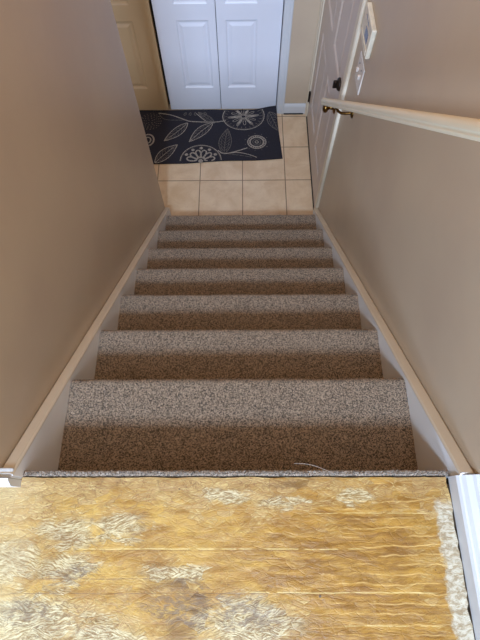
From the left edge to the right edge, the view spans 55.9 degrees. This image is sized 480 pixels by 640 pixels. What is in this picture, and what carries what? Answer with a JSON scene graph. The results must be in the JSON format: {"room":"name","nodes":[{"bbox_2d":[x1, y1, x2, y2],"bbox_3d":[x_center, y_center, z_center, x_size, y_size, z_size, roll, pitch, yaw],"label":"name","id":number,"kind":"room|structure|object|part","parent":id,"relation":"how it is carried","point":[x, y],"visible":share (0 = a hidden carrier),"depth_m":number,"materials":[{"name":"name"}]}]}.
{"room":"staircase","nodes":[
{"label":"staircase","id":0,"kind":"room"},
{"bbox_2d":[0,0,164,467],"bbox_3d":[-0.579,-0.637,0.980,0.115,3.872,1.807,0,67,1],"label":"wall","id":1,"kind":"structure","parent":0,"point":[80,193],"depth_m":1.28,"materials":[{"name":"paint"}]},
{"bbox_2d":[0,468,21,486],"bbox_3d":[-0.602,0.341,0.979,0.231,0.064,0.037,0,67,1],"label":"baseboard","id":2,"kind":"structure","parent":1,"relation":"attached to","point":[5,480],"depth_m":0.97,"materials":[{"name":"white paint"}]},
{"bbox_2d":[0,207,170,476],"bbox_3d":[-0.492,-0.188,2.036,0.032,1.575,1.796,0,67,1],"label":"trim","id":3,"kind":"structure","parent":1,"relation":"attached to","point":[39,447],"depth_m":1.26,"materials":[{"name":"paint"}]},
{"bbox_2d":[149,0,220,103],"bbox_3d":[-0.536,-2.103,2.588,1.631,2.060,0.030,0,67,1],"label":"wall","id":4,"kind":"structure","parent":0,"point":[149,0],"depth_m":3.11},
{"bbox_2d":[154,104,312,215],"bbox_3d":[-0.663,-1.128,3.348,2.660,0.100,1.340,0,67,1],"label":"floor","id":5,"kind":"structure","parent":0,"point":[275,186],"depth_m":3.22,"materials":[{"name":"tile"}]},
{"bbox_2d":[139,106,282,163],"bbox_3d":[-0.242,-1.382,3.373,1.104,0.042,0.537,0,67,1],"label":"entry rug","id":6,"kind":"object","parent":5,"relation":"on","point":[173,136],"visible":0.97,"depth_m":3.39,"materials":[{"name":"black fabric"}]},
{"bbox_2d":[23,215,448,477],"bbox_3d":[-0.009,-0.127,2.025,0.964,1.541,1.687,0,67,1],"label":"carpeted staircase","id":7,"kind":"structure","parent":5,"relation":"on","point":[240,348],"depth_m":1.49,"materials":[{"name":"carpet"}]},
{"bbox_2d":[0,477,474,639],"bbox_3d":[-0.625,1.532,0.524,2.168,0.031,2.555,0,67,1],"label":"floor","id":8,"kind":"structure","parent":0,"point":[98,558],"depth_m":0.94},
{"bbox_2d":[285,0,320,102],"bbox_3d":[-0.761,-2.406,1.734,2.507,3.872,0.120,0,67,1],"label":"wall","id":9,"kind":"structure","parent":0,"point":[305,12],"depth_m":3.00,"materials":[{"name":"paint"}]},
{"bbox_2d":[110,0,168,109],"bbox_3d":[-0.750,-2.034,2.574,0.380,2.018,0.032,0,67,1],"label":"door","id":10,"kind":"structure","parent":9,"relation":"in","point":[134,19],"depth_m":3.06,"materials":[{"name":"beige paint"}]},
{"bbox_2d":[151,0,220,108],"bbox_3d":[-0.350,-2.038,2.571,0.385,2.018,0.032,0,67,1],"label":"door","id":11,"kind":"structure","parent":9,"relation":"in","point":[186,29],"depth_m":3.06,"materials":[{"name":"white paint"}]},
{"bbox_2d":[215,0,282,108],"bbox_3d":[0.054,-2.040,2.567,0.416,2.018,0.032,0,67,1],"label":"door","id":12,"kind":"structure","parent":9,"relation":"in","point":[248,31],"depth_m":3.05,"materials":[{"name":"white paint"}]},
{"bbox_2d":[276,0,293,113],"bbox_3d":[-0.537,-2.047,2.533,1.719,2.116,0.116,0,67,1],"label":"trim","id":13,"kind":"structure","parent":9,"relation":"attached to","point":[288,5],"depth_m":3.03,"materials":[{"name":"white paint"}]},
{"bbox_2d":[284,103,305,113],"bbox_3d":[0.415,-1.609,3.439,0.162,0.085,0.014,0,67,1],"label":"baseboard","id":14,"kind":"structure","parent":9,"relation":"attached to","point":[288,107],"depth_m":3.42,"materials":[{"name":"white paint"}]},
{"bbox_2d":[318,0,479,483],"bbox_3d":[0.558,0.004,0.694,0.130,3.872,5.500,0,67,1],"label":"wall","id":15,"kind":"structure","parent":0,"point":[401,202],"depth_m":1.23,"materials":[{"name":"paint"}]},
{"bbox_2d":[306,116,313,208],"bbox_3d":[0.569,-1.157,3.286,0.129,0.010,0.863,0,67,1],"label":"trim","id":16,"kind":"structure","parent":15,"relation":"attached to","point":[306,116],"depth_m":3.27,"materials":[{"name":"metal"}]},
{"bbox_2d":[307,0,359,204],"bbox_3d":[0.489,-1.556,2.354,0.108,2.014,0.864,0,67,1],"label":"door","id":17,"kind":"structure","parent":15,"relation":"in","point":[339,17],"depth_m":2.60,"materials":[{"name":"paint"}]},
{"bbox_3d":[0.470,-1.127,2.397,0.064,0.064,0.064,0,67,1],"label":"knob","id":18,"kind":"part","parent":17,"relation":"part of","materials":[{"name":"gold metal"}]},
{"bbox_2d":[305,0,367,209],"bbox_3d":[0.559,-1.545,2.321,0.147,2.090,0.994,0,67,1],"label":"trim","id":19,"kind":"structure","parent":15,"relation":"attached to","point":[362,6],"depth_m":2.36,"materials":[{"name":"paint"}]},
{"bbox_2d":[355,51,364,94],"bbox_3d":[0.492,-1.023,1.877,0.016,0.116,0.116,0,67,1],"label":"light switch","id":20,"kind":"object","parent":15,"relation":"attached to","point":[360,69],"visible":1,"depth_m":1.86,"materials":[{"name":"plastic"}]},
{"bbox_2d":[360,2,376,58],"bbox_3d":[0.487,-1.100,1.721,0.022,0.113,0.165,0,67,1],"label":"alarm keypad","id":21,"kind":"object","parent":15,"relation":"attached to","point":[368,31],"visible":1,"depth_m":1.70,"materials":[{"name":"plastic"}]},
{"bbox_2d":[312,208,473,479],"bbox_3d":[0.489,-0.171,2.017,0.032,1.575,1.751,0,67,1],"label":"trim","id":22,"kind":"structure","parent":15,"relation":"attached to","point":[435,446],"depth_m":1.24,"materials":[{"name":"paint"}]},
{"bbox_2d":[321,98,479,141],"bbox_3d":[0.447,-0.409,0.937,0.093,1.972,2.370,0,67,1],"label":"handrail","id":23,"kind":"object","parent":15,"relation":"attached to","point":[463,127],"visible":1,"depth_m":1.03,"materials":[{"name":"paint"}]},
{"bbox_2d":[448,474,479,639],"bbox_3d":[0.478,1.508,0.468,0.038,0.068,2.554,0,67,1],"label":"baseboard","id":24,"kind":"structure","parent":15,"relation":"attached to","point":[464,489],"depth_m":0.92,"materials":[{"name":"white paint"}]},
{"bbox_2d":[447,484,475,639],"bbox_3d":[-0.009,1.585,0.631,1.012,0.219,2.540,0,67,1],"label":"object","id":25,"kind":"structure","parent":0,"point":[448,486],"depth_m":0.96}
]}

